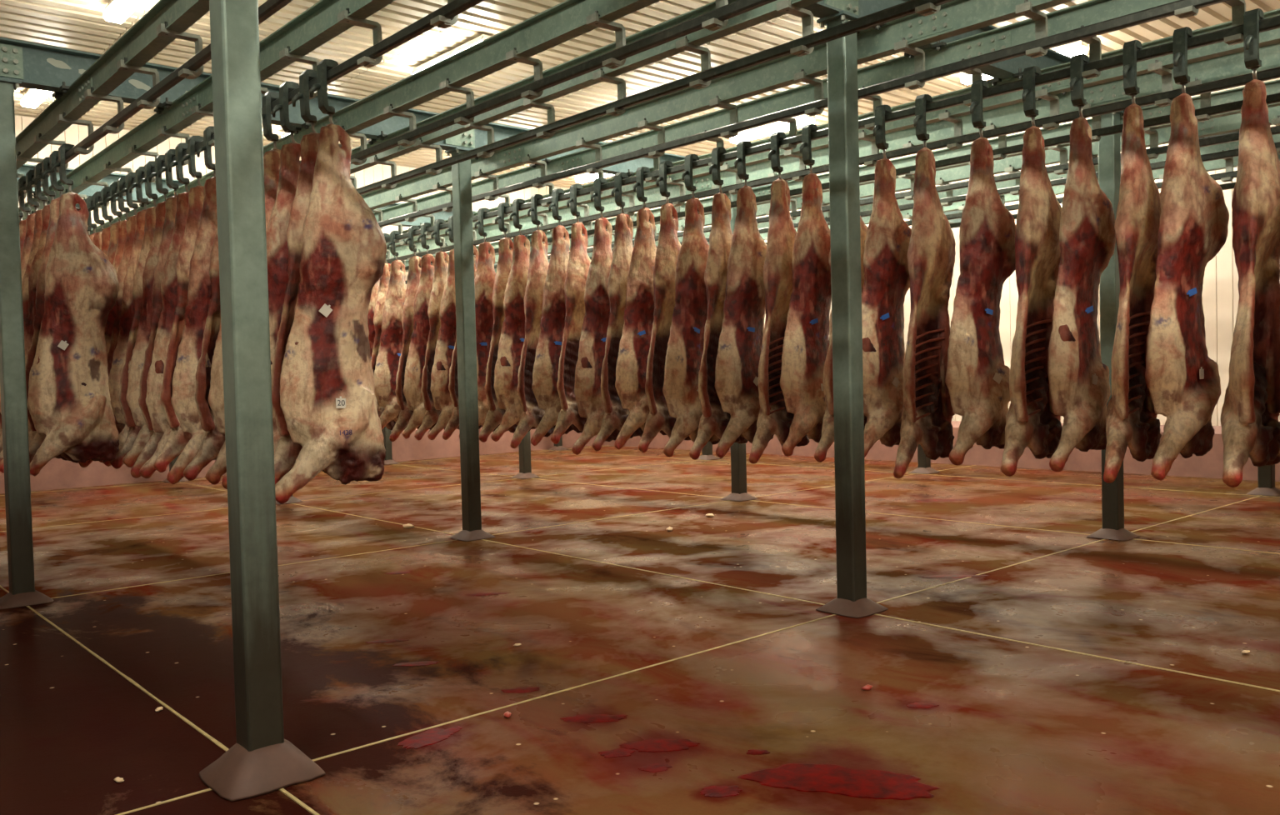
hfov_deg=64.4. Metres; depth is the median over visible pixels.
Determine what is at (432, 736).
puddle
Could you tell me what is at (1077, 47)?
ceiling lamp
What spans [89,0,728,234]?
rail
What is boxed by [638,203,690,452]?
beef
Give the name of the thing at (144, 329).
beef
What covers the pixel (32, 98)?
ceiling lamp
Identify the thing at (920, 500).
puddle
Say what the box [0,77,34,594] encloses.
steel post
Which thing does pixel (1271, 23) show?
overhead beam
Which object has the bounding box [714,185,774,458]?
beef
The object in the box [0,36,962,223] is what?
cross beam
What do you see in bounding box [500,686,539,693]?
puddle
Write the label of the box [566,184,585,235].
hook
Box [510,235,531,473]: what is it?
steel post
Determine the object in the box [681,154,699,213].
hook
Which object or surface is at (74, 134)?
wall
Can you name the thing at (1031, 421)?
beef
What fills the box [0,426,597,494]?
kerb
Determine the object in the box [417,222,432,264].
trolley
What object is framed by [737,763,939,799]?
puddle
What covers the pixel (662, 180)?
hook
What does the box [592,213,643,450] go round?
beef
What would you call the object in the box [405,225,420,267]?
trolley
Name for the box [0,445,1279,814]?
floor
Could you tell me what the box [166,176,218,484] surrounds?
beef
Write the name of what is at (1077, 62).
trolley
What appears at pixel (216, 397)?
beef
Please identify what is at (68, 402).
beef
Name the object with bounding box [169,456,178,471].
steel post
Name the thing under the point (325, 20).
rail
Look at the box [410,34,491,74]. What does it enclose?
ceiling lamp
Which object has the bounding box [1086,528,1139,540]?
plinth
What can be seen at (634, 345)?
beef
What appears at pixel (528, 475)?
plinth
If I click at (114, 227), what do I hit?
beef
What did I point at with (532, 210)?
hook
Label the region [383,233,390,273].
trolley
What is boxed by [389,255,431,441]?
beef
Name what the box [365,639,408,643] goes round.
puddle
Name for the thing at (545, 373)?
beef
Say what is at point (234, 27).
steel post
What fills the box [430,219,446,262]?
hook
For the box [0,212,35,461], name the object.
beef
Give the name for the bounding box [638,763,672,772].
puddle
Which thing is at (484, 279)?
beef
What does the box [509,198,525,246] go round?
hook
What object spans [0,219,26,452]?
beef
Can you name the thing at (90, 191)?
cross beam
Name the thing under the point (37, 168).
trolley
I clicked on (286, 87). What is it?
trolley
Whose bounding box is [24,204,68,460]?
beef
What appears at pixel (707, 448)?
steel post
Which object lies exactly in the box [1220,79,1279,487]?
beef
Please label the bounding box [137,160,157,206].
trolley
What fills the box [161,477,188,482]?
plinth
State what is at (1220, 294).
wall
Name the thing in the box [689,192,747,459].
beef
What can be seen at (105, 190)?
trolley
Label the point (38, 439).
beef
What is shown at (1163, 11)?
overhead beam
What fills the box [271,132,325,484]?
beef
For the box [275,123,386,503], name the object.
beef
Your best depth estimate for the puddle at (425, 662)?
5.78 m
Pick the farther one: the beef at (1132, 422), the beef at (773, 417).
the beef at (773, 417)
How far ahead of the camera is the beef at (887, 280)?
7.78 m
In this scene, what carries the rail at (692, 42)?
attached to the cross beam at (1003, 69)
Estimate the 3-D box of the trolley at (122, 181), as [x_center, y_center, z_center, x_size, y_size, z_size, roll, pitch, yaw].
[-4.982,-1.956,9.835,0.252,0.540,0.078,-3,2,-41]
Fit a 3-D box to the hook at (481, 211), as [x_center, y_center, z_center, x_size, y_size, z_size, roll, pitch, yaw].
[-1.857,-2.100,12.080,0.252,0.540,0.078,-3,2,-41]
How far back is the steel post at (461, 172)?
10.28 m
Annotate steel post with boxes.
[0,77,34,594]
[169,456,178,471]
[209,0,284,751]
[381,426,392,459]
[445,146,481,531]
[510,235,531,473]
[553,435,562,446]
[701,441,712,454]
[725,193,746,494]
[816,10,866,601]
[910,219,930,468]
[1098,110,1124,529]
[1257,464,1274,488]
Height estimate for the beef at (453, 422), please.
2.358 m
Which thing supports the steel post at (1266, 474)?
on the floor
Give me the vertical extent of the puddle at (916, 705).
0.004 m
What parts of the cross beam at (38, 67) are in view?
splice plate, splice plate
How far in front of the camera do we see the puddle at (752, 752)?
4.30 m
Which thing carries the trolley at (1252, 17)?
hanging from the overhead beam at (1271, 23)
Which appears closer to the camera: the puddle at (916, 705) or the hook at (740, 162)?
the puddle at (916, 705)
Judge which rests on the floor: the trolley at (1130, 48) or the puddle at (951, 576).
the puddle at (951, 576)
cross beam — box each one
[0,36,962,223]
[16,164,659,244]
[802,0,1239,139]
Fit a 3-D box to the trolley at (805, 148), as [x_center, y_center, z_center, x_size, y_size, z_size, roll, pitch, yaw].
[1.405,-2.068,8.396,0.252,0.540,0.078,-3,2,-41]
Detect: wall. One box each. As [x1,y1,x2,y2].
[15,115,594,287]
[606,78,1279,425]
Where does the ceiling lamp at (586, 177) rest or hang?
hanging from the ceiling
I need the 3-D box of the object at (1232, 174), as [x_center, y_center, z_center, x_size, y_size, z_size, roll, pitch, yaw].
[3.160,-2.451,13.955,0.052,0.064,20.400,-3,2,-41]
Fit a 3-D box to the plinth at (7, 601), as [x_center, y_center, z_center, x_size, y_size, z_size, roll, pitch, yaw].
[-4.710,1.441,7.747,0.374,0.087,0.379,-3,2,-41]
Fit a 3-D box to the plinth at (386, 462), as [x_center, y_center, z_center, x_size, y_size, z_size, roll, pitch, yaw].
[-5.006,1.072,20.137,0.374,0.087,0.374,-3,2,-41]
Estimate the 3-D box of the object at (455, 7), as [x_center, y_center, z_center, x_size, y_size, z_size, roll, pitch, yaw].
[-3.447,-2.111,8.107,0.052,0.064,20.400,-3,2,-41]
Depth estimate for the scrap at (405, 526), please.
11.16 m
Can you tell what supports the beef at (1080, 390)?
hanging from the trolley at (1077, 62)
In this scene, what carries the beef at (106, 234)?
hanging from the trolley at (105, 190)
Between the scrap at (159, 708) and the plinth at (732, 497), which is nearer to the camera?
the scrap at (159, 708)
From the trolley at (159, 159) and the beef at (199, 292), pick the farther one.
the trolley at (159, 159)
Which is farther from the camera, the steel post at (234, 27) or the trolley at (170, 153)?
the trolley at (170, 153)
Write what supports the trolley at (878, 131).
hanging from the overhead beam at (1271, 23)
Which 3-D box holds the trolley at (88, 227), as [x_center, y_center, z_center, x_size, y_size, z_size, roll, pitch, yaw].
[-5.943,-1.965,10.921,0.252,0.540,0.078,-3,2,-41]
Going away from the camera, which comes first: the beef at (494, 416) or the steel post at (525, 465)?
the beef at (494, 416)
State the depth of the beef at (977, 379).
7.16 m
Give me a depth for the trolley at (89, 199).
10.69 m
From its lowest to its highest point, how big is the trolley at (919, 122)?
0.540 m
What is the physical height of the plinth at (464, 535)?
0.087 m
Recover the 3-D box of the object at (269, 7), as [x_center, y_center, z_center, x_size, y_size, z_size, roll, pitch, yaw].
[-4.008,-2.083,7.610,0.052,0.064,20.400,-3,2,-41]
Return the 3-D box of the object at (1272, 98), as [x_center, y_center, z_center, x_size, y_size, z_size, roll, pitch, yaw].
[0.848,-2.332,11.909,0.052,0.064,20.400,-3,2,-41]
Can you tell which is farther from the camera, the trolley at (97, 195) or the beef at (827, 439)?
the trolley at (97, 195)
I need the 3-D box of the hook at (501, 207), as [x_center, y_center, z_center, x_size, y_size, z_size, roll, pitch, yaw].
[-1.572,-2.097,11.758,0.252,0.540,0.078,-3,2,-41]
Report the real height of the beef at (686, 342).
2.394 m
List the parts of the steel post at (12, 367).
plate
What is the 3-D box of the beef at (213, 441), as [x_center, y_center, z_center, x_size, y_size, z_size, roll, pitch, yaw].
[-3.098,-0.635,7.723,0.801,2.333,0.306,-3,2,-40]
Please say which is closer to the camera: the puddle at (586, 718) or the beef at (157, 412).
the puddle at (586, 718)
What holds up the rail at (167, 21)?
attached to the cross beam at (1003, 69)
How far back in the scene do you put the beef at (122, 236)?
9.76 m
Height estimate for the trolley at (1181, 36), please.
0.540 m
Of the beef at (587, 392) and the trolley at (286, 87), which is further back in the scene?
the beef at (587, 392)
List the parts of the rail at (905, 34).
splice plate, splice plate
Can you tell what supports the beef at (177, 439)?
hanging from the trolley at (192, 141)
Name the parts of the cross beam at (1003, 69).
splice plate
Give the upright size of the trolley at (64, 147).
0.540 m
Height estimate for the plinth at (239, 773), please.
0.140 m
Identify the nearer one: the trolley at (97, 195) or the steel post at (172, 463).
the trolley at (97, 195)
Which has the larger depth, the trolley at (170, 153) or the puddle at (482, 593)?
the trolley at (170, 153)
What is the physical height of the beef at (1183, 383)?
2.351 m
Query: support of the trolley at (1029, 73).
hanging from the overhead beam at (1271, 23)
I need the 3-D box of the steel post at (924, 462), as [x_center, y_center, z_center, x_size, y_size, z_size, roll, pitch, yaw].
[4.386,-0.970,15.782,0.240,3.900,0.220,-3,2,-41]
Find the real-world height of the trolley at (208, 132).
0.540 m
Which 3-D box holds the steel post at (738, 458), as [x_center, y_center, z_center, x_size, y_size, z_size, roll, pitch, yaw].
[1.228,-0.808,12.987,0.240,3.900,0.220,-3,2,-41]
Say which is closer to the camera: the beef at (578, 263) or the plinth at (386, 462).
the beef at (578, 263)
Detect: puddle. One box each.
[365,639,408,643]
[384,570,410,574]
[392,660,439,665]
[397,725,462,749]
[465,592,509,595]
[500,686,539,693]
[560,714,627,723]
[598,748,635,758]
[619,738,699,752]
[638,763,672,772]
[700,785,742,797]
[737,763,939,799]
[745,749,769,754]
[906,702,939,708]
[914,499,968,501]
[919,574,989,578]
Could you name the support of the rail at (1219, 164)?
attached to the cross beam at (1003, 69)
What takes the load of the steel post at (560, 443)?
on the floor
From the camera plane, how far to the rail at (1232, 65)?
9.23 m
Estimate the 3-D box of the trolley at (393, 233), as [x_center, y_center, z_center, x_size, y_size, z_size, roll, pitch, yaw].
[-3.296,-2.114,13.704,0.252,0.540,0.078,-3,2,-41]
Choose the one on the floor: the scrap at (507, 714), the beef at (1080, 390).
the scrap at (507, 714)
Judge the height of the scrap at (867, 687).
0.025 m
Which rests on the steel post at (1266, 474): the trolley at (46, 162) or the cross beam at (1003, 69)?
the cross beam at (1003, 69)
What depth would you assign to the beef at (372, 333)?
14.12 m
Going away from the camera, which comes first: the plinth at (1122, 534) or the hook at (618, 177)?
the plinth at (1122, 534)
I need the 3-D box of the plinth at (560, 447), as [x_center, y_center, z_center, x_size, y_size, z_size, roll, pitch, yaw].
[-1.848,0.910,22.932,0.373,0.087,0.371,-3,2,-41]
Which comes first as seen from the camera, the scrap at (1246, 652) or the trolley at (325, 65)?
the scrap at (1246, 652)
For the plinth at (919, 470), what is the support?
on the floor
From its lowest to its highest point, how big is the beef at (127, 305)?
2.352 m
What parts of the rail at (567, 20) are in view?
splice plate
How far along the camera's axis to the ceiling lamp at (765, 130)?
17.94 m
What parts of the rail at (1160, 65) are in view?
splice plate, splice plate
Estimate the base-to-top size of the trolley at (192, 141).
0.540 m
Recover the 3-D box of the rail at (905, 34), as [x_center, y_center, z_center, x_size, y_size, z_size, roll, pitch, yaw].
[-1.209,-2.409,10.153,0.262,0.489,20.500,-3,2,-41]
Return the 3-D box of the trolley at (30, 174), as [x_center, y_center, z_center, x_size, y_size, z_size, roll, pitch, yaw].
[-5.609,-1.927,9.413,0.252,0.540,0.078,-3,2,-41]
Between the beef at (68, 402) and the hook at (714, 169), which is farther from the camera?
the hook at (714, 169)
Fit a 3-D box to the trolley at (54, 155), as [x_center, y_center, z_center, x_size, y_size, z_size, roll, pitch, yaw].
[-4.973,-1.921,8.694,0.252,0.540,0.078,-3,2,-41]
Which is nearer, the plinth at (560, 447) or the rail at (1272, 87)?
the rail at (1272, 87)
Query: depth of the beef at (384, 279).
13.85 m
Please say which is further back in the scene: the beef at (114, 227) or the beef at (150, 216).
the beef at (114, 227)
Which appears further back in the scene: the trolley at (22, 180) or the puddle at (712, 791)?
the trolley at (22, 180)
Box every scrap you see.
[113,776,124,782]
[155,706,163,712]
[402,523,414,528]
[504,711,511,718]
[666,526,672,531]
[705,513,714,517]
[860,684,872,690]
[1240,650,1249,654]
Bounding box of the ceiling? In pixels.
[0,0,1279,188]
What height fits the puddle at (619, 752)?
0.004 m
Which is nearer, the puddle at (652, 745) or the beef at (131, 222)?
the puddle at (652, 745)
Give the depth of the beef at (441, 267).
12.74 m
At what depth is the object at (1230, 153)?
11.07 m
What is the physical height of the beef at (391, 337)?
2.364 m
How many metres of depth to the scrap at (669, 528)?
10.48 m
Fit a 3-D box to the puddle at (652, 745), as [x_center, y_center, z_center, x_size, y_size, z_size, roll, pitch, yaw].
[0.085,1.469,4.421,0.356,0.004,0.163,-1,2,6]
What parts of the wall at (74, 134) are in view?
wall panel, wall panel, wall panel, wall panel, wall panel, wall panel, wall panel, wall panel, wall panel, wall panel, wall panel, wall panel, wall panel, wall panel, wall panel, wall panel, wall panel, wall panel, wall panel, wall panel, wall panel, wall panel, wall panel, wall panel, wall panel, wall panel, wall panel, wall panel, wall panel, wall panel, wall panel, wall panel, wall panel, wall panel, wall panel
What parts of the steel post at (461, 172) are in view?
plate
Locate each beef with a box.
[0,209,59,473]
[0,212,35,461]
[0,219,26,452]
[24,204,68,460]
[25,197,99,463]
[26,191,119,475]
[78,226,110,463]
[79,221,119,467]
[88,233,94,242]
[89,220,126,460]
[93,230,101,249]
[99,215,136,462]
[102,209,146,466]
[110,206,155,469]
[122,200,165,467]
[130,195,214,478]
[139,191,189,478]
[153,185,204,472]
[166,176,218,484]
[182,229,224,480]
[205,321,226,484]
[221,149,292,489]
[265,142,300,453]
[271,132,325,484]
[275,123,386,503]
[367,280,379,359]
[370,263,406,430]
[373,260,406,429]
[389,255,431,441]
[402,254,444,439]
[414,251,458,440]
[427,249,459,439]
[442,245,482,439]
[458,241,508,438]
[479,237,530,442]
[490,235,535,441]
[510,230,564,448]
[530,225,582,445]
[550,222,590,444]
[571,217,629,454]
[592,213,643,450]
[614,207,666,449]
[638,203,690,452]
[662,197,719,457]
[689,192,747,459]
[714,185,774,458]
[748,178,809,463]
[780,173,831,456]
[814,215,867,462]
[861,158,911,457]
[893,147,955,478]
[945,136,1015,465]
[1000,125,1062,476]
[1047,116,1115,471]
[1103,103,1161,483]
[1145,93,1229,480]
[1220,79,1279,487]
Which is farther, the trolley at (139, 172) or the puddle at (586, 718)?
the trolley at (139, 172)
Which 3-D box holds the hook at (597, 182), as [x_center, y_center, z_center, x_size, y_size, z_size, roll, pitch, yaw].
[-0.405,-2.086,10.440,0.252,0.540,0.078,-3,2,-41]
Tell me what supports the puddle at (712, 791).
on the floor
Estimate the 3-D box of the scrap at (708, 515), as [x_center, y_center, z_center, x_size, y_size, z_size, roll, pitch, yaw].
[0.788,1.223,11.486,0.120,0.046,0.069,0,2,40]
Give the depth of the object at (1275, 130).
10.38 m
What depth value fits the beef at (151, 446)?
8.61 m
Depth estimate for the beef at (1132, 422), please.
6.39 m
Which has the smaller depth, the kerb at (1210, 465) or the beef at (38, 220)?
the beef at (38, 220)
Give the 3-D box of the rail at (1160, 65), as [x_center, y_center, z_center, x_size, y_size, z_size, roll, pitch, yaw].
[0.212,-2.482,11.411,0.262,0.489,20.500,-3,2,-41]
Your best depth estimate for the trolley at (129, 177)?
9.57 m
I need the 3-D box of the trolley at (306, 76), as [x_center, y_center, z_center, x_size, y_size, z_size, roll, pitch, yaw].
[-2.151,-1.928,6.638,0.252,0.540,0.078,-3,2,-41]
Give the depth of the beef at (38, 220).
9.05 m
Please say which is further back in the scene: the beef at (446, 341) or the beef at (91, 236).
the beef at (446, 341)
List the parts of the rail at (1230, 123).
splice plate, splice plate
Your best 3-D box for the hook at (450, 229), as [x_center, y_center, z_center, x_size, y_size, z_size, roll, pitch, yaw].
[-2.301,-2.105,12.581,0.252,0.540,0.078,-3,2,-41]
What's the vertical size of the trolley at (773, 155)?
0.540 m
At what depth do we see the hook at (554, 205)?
10.93 m
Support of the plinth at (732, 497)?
on the floor
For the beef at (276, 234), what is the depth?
6.80 m
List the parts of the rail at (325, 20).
splice plate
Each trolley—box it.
[17,181,24,220]
[18,170,39,211]
[18,175,30,216]
[26,163,48,205]
[34,157,55,200]
[41,150,64,197]
[50,143,84,209]
[83,199,90,234]
[85,195,97,233]
[88,191,104,230]
[95,186,113,226]
[103,181,122,221]
[110,176,129,219]
[119,172,138,214]
[129,166,148,209]
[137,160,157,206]
[148,155,168,200]
[158,149,179,195]
[168,142,189,192]
[180,135,203,185]
[196,125,215,176]
[261,91,279,149]
[271,81,300,162]
[291,69,316,133]
[309,59,341,147]
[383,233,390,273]
[386,230,401,270]
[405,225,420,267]
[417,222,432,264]
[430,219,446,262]
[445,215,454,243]
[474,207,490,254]
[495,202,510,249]
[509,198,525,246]
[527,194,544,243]
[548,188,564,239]
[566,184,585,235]
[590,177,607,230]
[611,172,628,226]
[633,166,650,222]
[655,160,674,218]
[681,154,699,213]
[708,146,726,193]
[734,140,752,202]
[767,131,786,195]
[799,123,817,189]
[872,105,891,159]
[913,94,932,147]
[970,79,989,137]
[1021,65,1041,126]
[1069,53,1089,118]
[1122,40,1142,103]
[1173,26,1193,93]
[1243,8,1264,79]
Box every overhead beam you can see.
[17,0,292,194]
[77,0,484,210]
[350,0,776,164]
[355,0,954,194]
[377,0,1229,227]
[385,15,1279,243]
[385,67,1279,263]
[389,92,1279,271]
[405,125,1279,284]
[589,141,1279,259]
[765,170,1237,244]
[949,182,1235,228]
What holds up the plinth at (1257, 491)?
on the floor
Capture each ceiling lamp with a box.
[20,88,51,108]
[102,0,144,23]
[280,131,289,137]
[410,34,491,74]
[575,172,613,183]
[730,114,815,143]
[960,40,1088,84]
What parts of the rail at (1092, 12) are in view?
splice plate, splice plate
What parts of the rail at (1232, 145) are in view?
splice plate, splice plate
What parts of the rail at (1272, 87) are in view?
splice plate, splice plate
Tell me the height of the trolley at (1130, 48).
0.540 m
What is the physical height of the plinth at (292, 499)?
0.087 m
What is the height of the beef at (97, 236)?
2.316 m
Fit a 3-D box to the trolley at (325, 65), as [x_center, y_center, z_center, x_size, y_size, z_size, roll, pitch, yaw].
[-1.972,-1.926,6.436,0.252,0.540,0.078,-3,2,-41]
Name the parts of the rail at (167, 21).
splice plate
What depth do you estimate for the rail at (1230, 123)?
11.06 m
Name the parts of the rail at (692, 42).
splice plate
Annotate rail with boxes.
[15,0,209,198]
[18,0,458,222]
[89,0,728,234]
[350,0,940,189]
[360,0,1199,229]
[373,0,1245,243]
[385,8,1279,259]
[386,42,1279,266]
[401,79,1279,271]
[494,105,1279,264]
[494,134,1279,272]
[708,151,1279,244]
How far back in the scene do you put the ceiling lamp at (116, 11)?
11.43 m
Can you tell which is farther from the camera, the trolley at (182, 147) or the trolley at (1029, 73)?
the trolley at (182, 147)
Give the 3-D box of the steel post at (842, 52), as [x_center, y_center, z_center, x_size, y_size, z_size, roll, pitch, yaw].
[1.381,-0.624,6.785,0.240,3.900,0.220,-3,2,-41]
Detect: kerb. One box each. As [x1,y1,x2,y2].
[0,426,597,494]
[602,420,1279,481]
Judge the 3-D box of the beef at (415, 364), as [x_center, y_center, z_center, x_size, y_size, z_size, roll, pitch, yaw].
[-2.739,-0.797,13.102,0.773,2.369,0.275,-3,2,-35]
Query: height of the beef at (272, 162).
2.358 m
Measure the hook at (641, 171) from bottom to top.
0.540 m
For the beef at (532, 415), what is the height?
2.413 m
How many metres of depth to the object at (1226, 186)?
11.28 m
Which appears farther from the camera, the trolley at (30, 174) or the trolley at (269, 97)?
the trolley at (30, 174)
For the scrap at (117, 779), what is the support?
on the floor
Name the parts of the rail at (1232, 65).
splice plate, splice plate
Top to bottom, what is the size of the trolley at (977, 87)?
0.540 m
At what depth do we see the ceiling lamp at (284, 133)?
17.66 m
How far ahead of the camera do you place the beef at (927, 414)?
7.57 m
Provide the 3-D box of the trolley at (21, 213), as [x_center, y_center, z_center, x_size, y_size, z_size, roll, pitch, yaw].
[-6.066,-1.932,9.930,0.252,0.540,0.078,-3,2,-41]
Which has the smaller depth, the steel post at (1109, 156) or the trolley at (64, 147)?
the trolley at (64, 147)
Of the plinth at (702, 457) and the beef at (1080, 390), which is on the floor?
the plinth at (702, 457)
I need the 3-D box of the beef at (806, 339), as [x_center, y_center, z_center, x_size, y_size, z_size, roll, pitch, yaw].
[1.420,-0.778,8.405,0.774,2.325,0.283,-3,2,-39]
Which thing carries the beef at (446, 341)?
hanging from the hook at (450, 229)
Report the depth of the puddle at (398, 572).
8.56 m
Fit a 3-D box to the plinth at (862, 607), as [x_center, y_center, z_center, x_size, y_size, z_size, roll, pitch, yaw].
[1.429,1.318,6.845,0.378,0.087,0.375,-3,2,-41]
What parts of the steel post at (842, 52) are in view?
plate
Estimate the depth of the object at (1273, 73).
8.70 m
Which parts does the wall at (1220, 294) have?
wall panel, wall panel, wall panel, wall panel, wall panel, wall panel, wall panel, wall panel, wall panel, wall panel, wall panel, wall panel, wall panel, wall panel, wall panel, wall panel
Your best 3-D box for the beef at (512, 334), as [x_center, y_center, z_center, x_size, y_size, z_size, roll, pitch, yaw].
[-1.361,-0.795,11.533,0.801,2.329,0.268,-3,2,-41]
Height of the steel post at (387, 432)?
3.900 m
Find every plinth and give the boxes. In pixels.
[0,590,53,609]
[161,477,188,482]
[199,739,325,801]
[275,495,302,504]
[384,460,399,464]
[449,530,495,541]
[510,472,539,479]
[547,445,568,450]
[697,455,719,459]
[720,492,757,501]
[815,597,888,618]
[909,467,940,474]
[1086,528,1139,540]
[1246,487,1279,496]
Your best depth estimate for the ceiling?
13.55 m
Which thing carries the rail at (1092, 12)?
attached to the cross beam at (1003, 69)
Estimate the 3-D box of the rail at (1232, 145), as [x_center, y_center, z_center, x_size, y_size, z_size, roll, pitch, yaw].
[3.078,-2.630,13.948,0.262,0.489,20.500,-3,2,-41]

